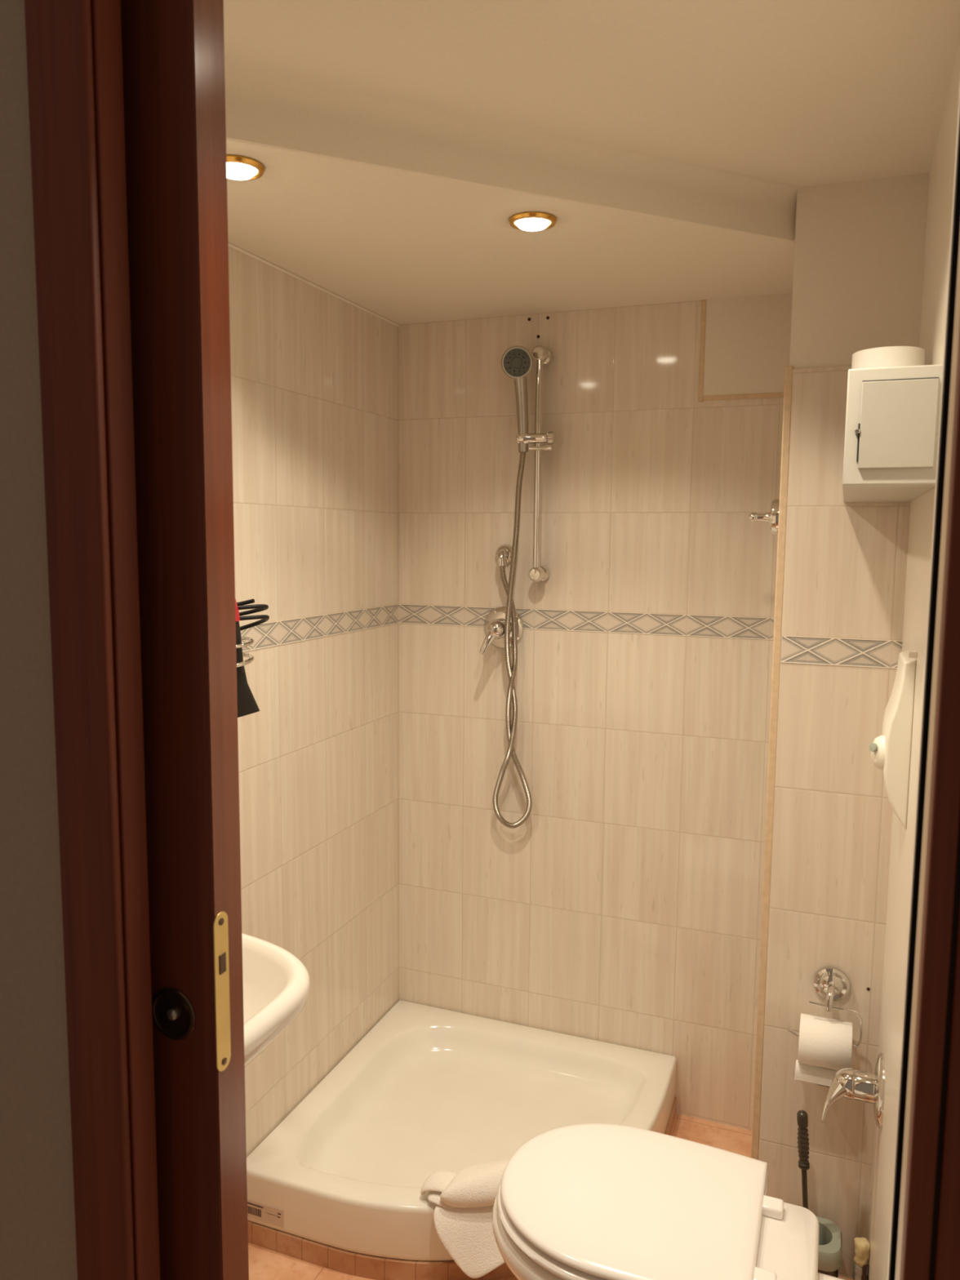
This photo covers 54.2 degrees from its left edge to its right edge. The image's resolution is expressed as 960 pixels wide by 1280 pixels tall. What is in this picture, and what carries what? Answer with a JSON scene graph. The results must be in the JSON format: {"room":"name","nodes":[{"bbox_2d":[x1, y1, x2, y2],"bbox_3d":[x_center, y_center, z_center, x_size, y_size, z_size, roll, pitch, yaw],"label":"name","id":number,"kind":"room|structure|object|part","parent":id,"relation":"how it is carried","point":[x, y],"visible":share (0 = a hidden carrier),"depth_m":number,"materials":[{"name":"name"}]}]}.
{"room":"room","nodes":[
{"label":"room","id":0,"kind":"room"},
{"bbox_2d":[0,0,77,1279],"bbox_3d":[-1.009,0.128,1.159,1.420,2.500,0.035,3,7,21],"label":"wall","id":1,"kind":"structure","parent":0,"point":[37,1233],"depth_m":0.92,"materials":[{"name":"paint"}]},
{"bbox_2d":[24,0,134,1279],"bbox_3d":[-0.373,0.332,0.908,0.067,2.160,0.012,3,7,21],"label":"trim","id":2,"kind":"structure","parent":1,"relation":"attached to","point":[58,33],"depth_m":0.86,"materials":[{"name":"brown wood"}]},
{"bbox_2d":[90,0,160,1279],"bbox_3d":[-0.341,0.361,0.923,0.020,2.100,0.032,3,7,21],"label":"trim","id":3,"kind":"structure","parent":1,"relation":"attached to","point":[106,23],"depth_m":0.88,"materials":[{"name":"brown wood"}]},
{"bbox_2d":[228,246,398,1157],"bbox_3d":[-0.560,0.254,1.955,0.100,2.083,1.560,3,7,21],"label":"wall","id":4,"kind":"structure","parent":0,"point":[314,374],"depth_m":2.24,"materials":[{"name":"tile"}]},
{"bbox_2d":[235,636,253,666],"bbox_3d":[-0.501,0.038,1.679,0.201,0.084,0.088,2,6,13],"label":"holder","id":5,"kind":"object","parent":4,"relation":"attached to","point":[251,640],"visible":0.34,"depth_m":1.65,"materials":[{"name":"silver metal"}]},
{"bbox_2d":[235,599,269,717],"bbox_3d":[-0.462,0.043,1.623,0.108,0.344,0.263,3,7,21],"label":"hair dryer","id":6,"kind":"object","parent":5,"relation":"hanging from","point":[246,704],"visible":0.25,"depth_m":1.68,"materials":[{"name":"black plastic"}]},
{"bbox_3d":[-0.434,-0.034,1.686,0.108,0.075,0.110,3,7,21],"label":"cord","id":7,"kind":"part","parent":6,"relation":"part of","materials":[{"name":"black plastic"}]},
{"bbox_2d":[241,933,311,1066],"bbox_3d":[-0.498,0.600,1.372,0.466,0.204,0.446,3,7,21],"label":"washbasin","id":8,"kind":"object","parent":4,"relation":"attached to","point":[277,984],"visible":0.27,"depth_m":1.42,"materials":[{"name":"ceramic"}]},
{"bbox_2d":[227,241,399,327],"bbox_3d":[-0.482,-0.781,1.874,0.008,0.008,1.450,3,7,21],"label":"trim","id":9,"kind":"structure","parent":4,"relation":"attached to","point":[230,245],"depth_m":2.11,"materials":[{"name":"paint"}]},
{"bbox_2d":[240,604,398,652],"bbox_3d":[-0.510,0.003,1.909,0.002,0.054,1.560,3,7,21],"label":"trim","id":10,"kind":"structure","parent":4,"relation":"attached to","point":[268,634],"depth_m":2.22,"materials":[{"name":"tile"}]},
{"bbox_2d":[224,61,805,324],"bbox_3d":[0.001,-0.800,1.645,1.068,0.089,1.523,3,7,21],"label":"ceiling","id":11,"kind":"structure","parent":0,"point":[400,210],"depth_m":1.70,"materials":[{"name":"paint"}]},
{"bbox_2d":[226,154,265,180],"bbox_3d":[-0.379,-0.729,1.460,0.088,0.017,0.088,3,7,21],"label":"recessed light","id":12,"kind":"object","parent":11,"relation":"in","point":[239,167],"visible":0.77,"depth_m":1.44,"materials":[{"name":"gold metal"}]},
{"bbox_3d":[-0.379,-0.728,1.460,0.062,0.014,0.062,3,7,21],"label":"bulb","id":13,"kind":"part","parent":12,"relation":"part of","materials":[{"name":"white glass"}]},
{"bbox_2d":[508,211,556,231],"bbox_3d":[0.095,-0.751,1.695,0.088,0.017,0.088,3,7,21],"label":"recessed light","id":14,"kind":"object","parent":11,"relation":"in","point":[527,220],"visible":1,"depth_m":1.68,"materials":[{"name":"gold metal"}]},
{"bbox_3d":[0.095,-0.750,1.695,0.062,0.014,0.062,3,7,21],"label":"bulb","id":15,"kind":"part","parent":14,"relation":"part of","materials":[{"name":"white glass"}]},
{"bbox_2d":[248,1113,853,1279],"bbox_3d":[0.088,1.347,1.873,1.470,0.060,1.660,3,7,21],"label":"floor","id":16,"kind":"structure","parent":0,"point":[264,1264],"depth_m":1.99,"materials":[{"name":"ceramic"}]},
{"bbox_2d":[491,1123,844,1279],"bbox_3d":[0.325,1.138,1.570,0.630,0.426,0.386,3,7,21],"label":"toilet","id":17,"kind":"object","parent":16,"relation":"on","point":[587,1201],"visible":1,"depth_m":1.53,"materials":[{"name":"white ceramic"}]},
{"bbox_3d":[0.269,1.159,1.594,0.510,0.376,0.386,3,7,21],"label":"bowl","id":18,"kind":"part","parent":17,"relation":"part of","materials":[{"name":"white ceramic"}]},
{"bbox_3d":[0.246,0.956,1.581,0.438,0.014,0.382,3,7,21],"label":"seat","id":19,"kind":"part","parent":17,"relation":"part of","materials":[{"name":"white plastic"}]},
{"bbox_2d":[816,1216,842,1277],"bbox_3d":[0.667,1.251,1.880,0.105,0.138,0.105,3,7,21],"label":"pot","id":20,"kind":"object","parent":16,"relation":"on","point":[830,1237],"visible":0.42,"depth_m":1.83,"materials":[{"name":"grey plastic"}]},
{"bbox_2d":[796,1110,809,1208],"bbox_3d":[0.661,1.121,1.869,0.060,0.370,0.060,-1,7,-16],"label":"toilet brush","id":21,"kind":"object","parent":20,"relation":"in","point":[802,1115],"visible":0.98,"depth_m":1.86,"materials":[{"name":"black plastic"}]},
{"bbox_3d":[0.643,0.994,1.866,0.029,0.118,0.023,3,7,21],"label":"handle","id":22,"kind":"part","parent":21,"relation":"part of","materials":[{"name":"black plastic"}]},
{"bbox_3d":[0.652,1.156,1.877,0.026,0.209,0.010,5,7,33],"label":"rod","id":23,"kind":"part","parent":21,"relation":"part of","materials":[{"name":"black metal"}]},
{"bbox_2d":[852,1237,870,1279],"bbox_3d":[0.743,1.247,1.833,0.031,0.159,0.032,-5,9,-44],"label":"pipe","id":24,"kind":"object","parent":16,"relation":"on","point":[860,1267],"visible":1,"depth_m":1.82,"materials":[{"name":"yellow plastic"}]},
{"bbox_2d":[398,300,783,1130],"bbox_3d":[0.379,0.160,2.474,1.470,2.172,0.100,3,7,21],"label":"wall","id":25,"kind":"structure","parent":0,"point":[624,909],"depth_m":2.46,"materials":[{"name":"tile"}]},
{"bbox_2d":[247,1097,676,1279],"bbox_3d":[-0.004,1.251,2.253,0.818,0.045,0.803,3,7,21],"label":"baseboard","id":26,"kind":"structure","parent":25,"relation":"attached to","point":[371,1267],"depth_m":1.93,"materials":[{"name":"ceramic"}]},
{"bbox_2d":[246,1000,676,1261],"bbox_3d":[-0.004,1.170,2.244,0.812,0.118,0.800,3,7,21],"label":"shower tray","id":27,"kind":"object","parent":26,"relation":"on","point":[428,1090],"visible":0.69,"depth_m":2.30,"materials":[{"name":"ceramic"}]},
{"bbox_2d":[420,1159,509,1278],"bbox_3d":[0.083,1.160,1.924,0.402,0.170,0.143,-1,6,-13],"label":"towel","id":28,"kind":"object","parent":27,"relation":"on","point":[464,1200],"visible":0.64,"depth_m":1.88,"materials":[{"name":"white fabric"}]},
{"bbox_2d":[479,606,524,654],"bbox_3d":[0.046,-0.025,2.476,0.114,0.122,0.100,3,7,21],"label":"shower mixer","id":29,"kind":"object","parent":25,"relation":"attached to","point":[494,623],"visible":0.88,"depth_m":2.50,"materials":[{"name":"silver metal"}]},
{"bbox_3d":[0.025,0.000,2.458,0.059,0.075,0.030,-3,7,-27],"label":"lever","id":30,"kind":"part","parent":29,"relation":"part of","materials":[{"name":"silver metal"}]},
{"bbox_3d":[0.041,-0.027,2.461,0.054,0.054,0.034,3,7,21],"label":"handle","id":31,"kind":"part","parent":29,"relation":"part of","materials":[{"name":"silver metal"}]},
{"bbox_2d":[495,544,511,565],"bbox_3d":[0.058,-0.224,2.474,0.053,0.056,0.057,3,7,21],"label":"outlet","id":32,"kind":"object","parent":25,"relation":"attached to","point":[503,553],"visible":0.97,"depth_m":2.47,"materials":[{"name":"silver metal"}]},
{"bbox_2d":[492,452,532,828],"bbox_3d":[0.087,0.012,2.462,0.111,1.001,0.043,3,7,19],"label":"shower hose","id":33,"kind":"object","parent":32,"relation":"attached to","point":[510,612],"visible":1,"depth_m":2.46,"materials":[{"name":"metal"}]},
{"bbox_2d":[515,345,555,582],"bbox_3d":[0.149,-0.447,2.403,0.100,0.597,0.078,3,7,21],"label":"shower rail","id":34,"kind":"object","parent":25,"relation":"attached to","point":[543,356],"visible":0.99,"depth_m":2.38,"materials":[{"name":"silver metal"}]},
{"bbox_2d":[501,345,533,452],"bbox_3d":[0.093,-0.604,2.353,0.076,0.258,0.057,-2,7,-21],"label":"shower","id":35,"kind":"object","parent":34,"relation":"attached to","point":[517,362],"visible":0.99,"depth_m":2.35,"materials":[{"name":"silver metal"}]},
{"bbox_3d":[0.102,-0.580,2.371,0.037,0.206,0.047,3,7,21],"label":"handle","id":36,"kind":"part","parent":35,"relation":"part of","materials":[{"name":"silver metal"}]},
{"bbox_3d":[0.154,-0.485,2.370,0.064,0.015,0.015,3,7,21],"label":"clamp lever","id":37,"kind":"part","parent":34,"relation":"part of","materials":[{"name":"silver metal"}]},
{"bbox_2d":[398,604,773,639],"bbox_3d":[0.259,-0.050,2.444,1.044,0.054,0.002,3,7,21],"label":"trim","id":38,"kind":"structure","parent":25,"relation":"attached to","point":[673,624],"depth_m":2.42,"materials":[{"name":"tile"}]},
{"bbox_2d":[697,299,783,402],"bbox_3d":[0.640,-0.692,2.225,0.233,0.240,0.004,3,7,21],"label":"trim","id":39,"kind":"structure","parent":25,"relation":"attached to","point":[701,397],"depth_m":2.26,"materials":[{"name":"wood"}]},
{"bbox_2d":[702,292,792,395],"bbox_3d":[0.646,-0.699,2.223,0.222,0.226,0.003,3,7,21],"label":"wall","id":40,"kind":"structure","parent":25,"relation":"attached to","point":[747,344],"depth_m":2.23,"materials":[{"name":"beige paint"}]},
{"bbox_2d":[223,0,959,186],"bbox_3d":[0.085,-0.876,1.573,1.470,0.080,1.780,3,7,21],"label":"ceiling","id":41,"kind":"structure","parent":0,"point":[807,93],"depth_m":1.32,"materials":[{"name":"paint"}]},
{"bbox_2d":[758,365,910,1279],"bbox_3d":[0.695,0.398,1.863,0.220,1.838,0.006,3,7,21],"label":"wall pillar","id":42,"kind":"structure","parent":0,"point":[846,562],"depth_m":1.85,"materials":[{"name":"tile"}]},
{"bbox_2d":[748,498,779,535],"bbox_3d":[0.603,-0.257,1.965,0.076,0.076,0.076,3,7,21],"label":"robe hook","id":43,"kind":"object","parent":42,"relation":"attached to","point":[772,517],"visible":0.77,"depth_m":1.94,"materials":[{"name":"silver metal"}]},
{"bbox_3d":[0.577,-0.258,1.976,0.020,0.021,0.021,3,7,21],"label":"knob","id":44,"kind":"part","parent":43,"relation":"part of","materials":[{"name":"silver metal"}]},
{"bbox_3d":[0.596,-0.257,1.968,0.033,0.028,0.028,3,7,21],"label":"arm","id":45,"kind":"part","parent":43,"relation":"part of","materials":[{"name":"silver metal"}]},
{"bbox_3d":[0.624,-0.256,1.957,0.031,0.076,0.076,3,7,21],"label":"plate","id":46,"kind":"part","parent":43,"relation":"part of","materials":[{"name":"silver metal"}]},
{"bbox_2d":[787,966,862,1047],"bbox_3d":[0.687,0.723,1.862,0.138,0.130,0.067,3,7,21],"label":"toilet roll holder","id":47,"kind":"object","parent":42,"relation":"attached to","point":[832,984],"visible":0.95,"depth_m":1.87,"materials":[{"name":"silver metal"}]},
{"bbox_2d":[794,1013,852,1087],"bbox_3d":[0.677,0.808,1.850,0.102,0.123,0.092,3,7,21],"label":"toilet roll","id":48,"kind":"object","parent":47,"relation":"hanging from","point":[824,1044],"visible":0.95,"depth_m":1.82,"materials":[{"name":"paper"}]},
{"bbox_3d":[0.678,0.751,1.842,0.138,0.078,0.009,3,7,21],"label":"wire arm","id":49,"kind":"part","parent":47,"relation":"part of","materials":[{"name":"silver metal"}]},
{"bbox_3d":[0.692,0.703,1.851,0.015,0.042,0.055,4,7,26],"label":"post","id":50,"kind":"part","parent":47,"relation":"part of","materials":[{"name":"silver metal"}]},
{"bbox_3d":[0.704,0.691,1.877,0.069,0.069,0.019,3,7,21],"label":"wall plate","id":51,"kind":"part","parent":47,"relation":"part of","materials":[{"name":"silver metal"}]},
{"bbox_2d":[780,635,902,668],"bbox_3d":[0.698,0.023,1.818,0.218,0.054,0.002,3,7,21],"label":"trim","id":52,"kind":"structure","parent":42,"relation":"attached to","point":[857,652],"depth_m":1.82,"materials":[{"name":"tile"}]},
{"bbox_2d":[789,172,929,368],"bbox_3d":[0.771,0.211,2.045,0.226,2.172,0.423,3,7,21],"label":"wall pillar","id":53,"kind":"structure","parent":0,"point":[860,246],"depth_m":1.75,"materials":[{"name":"beige paint"}]},
{"bbox_2d":[751,365,793,1159],"bbox_3d":[0.589,0.390,1.908,0.016,1.844,0.015,3,7,21],"label":"trim","id":54,"kind":"structure","parent":53,"relation":"attached to","point":[788,370],"depth_m":1.88,"materials":[{"name":"wood"}]},
{"bbox_2d":[867,40,959,1279],"bbox_3d":[0.718,0.275,1.459,0.100,2.172,1.560,3,7,21],"label":"wall","id":55,"kind":"structure","parent":0,"point":[941,175],"depth_m":1.47,"materials":[{"name":"beige tile"}]},
{"bbox_2d":[821,1052,884,1128],"bbox_3d":[0.685,0.825,1.725,0.100,0.144,0.128,3,7,21],"label":"mixer","id":56,"kind":"object","parent":55,"relation":"attached to","point":[859,1086],"visible":1,"depth_m":1.70,"materials":[{"name":"silver metal"}]},
{"bbox_3d":[0.666,0.849,1.737,0.051,0.094,0.051,6,8,39],"label":"lever","id":57,"kind":"part","parent":56,"relation":"part of","materials":[{"name":"silver metal"}]},
{"bbox_3d":[0.670,0.816,1.730,0.034,0.054,0.054,3,7,21],"label":"handle","id":58,"kind":"part","parent":56,"relation":"part of","materials":[{"name":"silver metal"}]},
{"bbox_3d":[0.725,0.819,1.709,0.014,0.128,0.128,3,7,21],"label":"plate","id":59,"kind":"part","parent":56,"relation":"part of","materials":[{"name":"silver metal"}]},
{"bbox_2d":[842,364,942,502],"bbox_3d":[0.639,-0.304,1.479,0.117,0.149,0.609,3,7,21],"label":"upper cabinet","id":60,"kind":"object","parent":55,"relation":"attached to","point":[891,428],"visible":0.95,"depth_m":1.20,"materials":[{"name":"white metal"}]},
{"bbox_2d":[851,346,924,368],"bbox_3d":[0.628,-0.409,1.448,0.103,0.067,0.103,3,7,21],"label":"toilet roll","id":61,"kind":"object","parent":60,"relation":"on","point":[889,356],"visible":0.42,"depth_m":1.40,"materials":[{"name":"paper"}]},
{"bbox_3d":[0.535,-0.276,1.200,0.089,0.110,0.008,3,7,21],"label":"door","id":62,"kind":"part","parent":60,"relation":"part of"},
{"bbox_2d":[869,649,916,829],"bbox_3d":[0.661,0.149,1.517,0.059,0.281,0.150,3,7,21],"label":"dispenser","id":63,"kind":"object","parent":55,"relation":"attached to","point":[891,752],"visible":1,"depth_m":1.46,"materials":[{"name":"beige plastic"}]},
{"bbox_3d":[0.791,0.214,0.516,0.955,2.500,0.125,3,7,21],"label":"wall","id":64,"kind":"structure","parent":0,"visible":0},
{"bbox_2d":[887,88,959,1279],"bbox_3d":[0.354,0.384,0.766,0.022,2.100,0.011,3,7,21],"label":"trim","id":65,"kind":"structure","parent":64,"relation":"attached to","point":[958,115],"depth_m":0.73,"materials":[{"name":"beige"}]},
{"bbox_2d":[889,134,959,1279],"bbox_3d":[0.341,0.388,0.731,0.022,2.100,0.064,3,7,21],"label":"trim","id":66,"kind":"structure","parent":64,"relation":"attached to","point":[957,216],"depth_m":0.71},
{"bbox_2d":[894,234,959,1279],"bbox_3d":[0.307,0.396,0.656,0.016,2.100,0.024,3,7,21],"label":"trim","id":67,"kind":"structure","parent":64,"relation":"attached to","point":[944,802],"depth_m":0.62,"materials":[{"name":"brown wood"}]},
{"bbox_2d":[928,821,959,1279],"bbox_3d":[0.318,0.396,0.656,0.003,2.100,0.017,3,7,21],"label":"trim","id":68,"kind":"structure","parent":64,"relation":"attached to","point":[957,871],"depth_m":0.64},
{"bbox_2d":[933,885,959,1279],"bbox_3d":[0.343,0.368,0.633,0.058,2.160,0.012,3,7,21],"label":"trim","id":69,"kind":"structure","parent":64,"relation":"attached to","point":[947,1255],"depth_m":0.64,"materials":[{"name":"brown wood"}]},
{"bbox_3d":[0.006,-0.870,0.706,0.702,0.400,0.125,3,7,21],"label":"wall","id":70,"kind":"structure","parent":0,"visible":0},
{"bbox_2d":[120,0,248,1279],"bbox_3d":[-0.575,0.340,1.080,0.687,2.087,0.051,3,7,21],"label":"door","id":71,"kind":"structure","parent":70,"relation":"in","point":[173,51],"depth_m":0.91,"materials":[{"name":"brown wood"}]},
{"bbox_3d":[-0.315,0.383,0.960,0.055,0.055,0.003,3,7,21],"label":"flush pull","id":72,"kind":"part","parent":71,"relation":"part of","materials":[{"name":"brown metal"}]},
{"bbox_3d":[-0.260,0.355,0.947,0.001,0.167,0.023,3,7,21],"label":"latch plate","id":73,"kind":"part","parent":71,"relation":"part of","materials":[{"name":"gold metal"}]}
]}

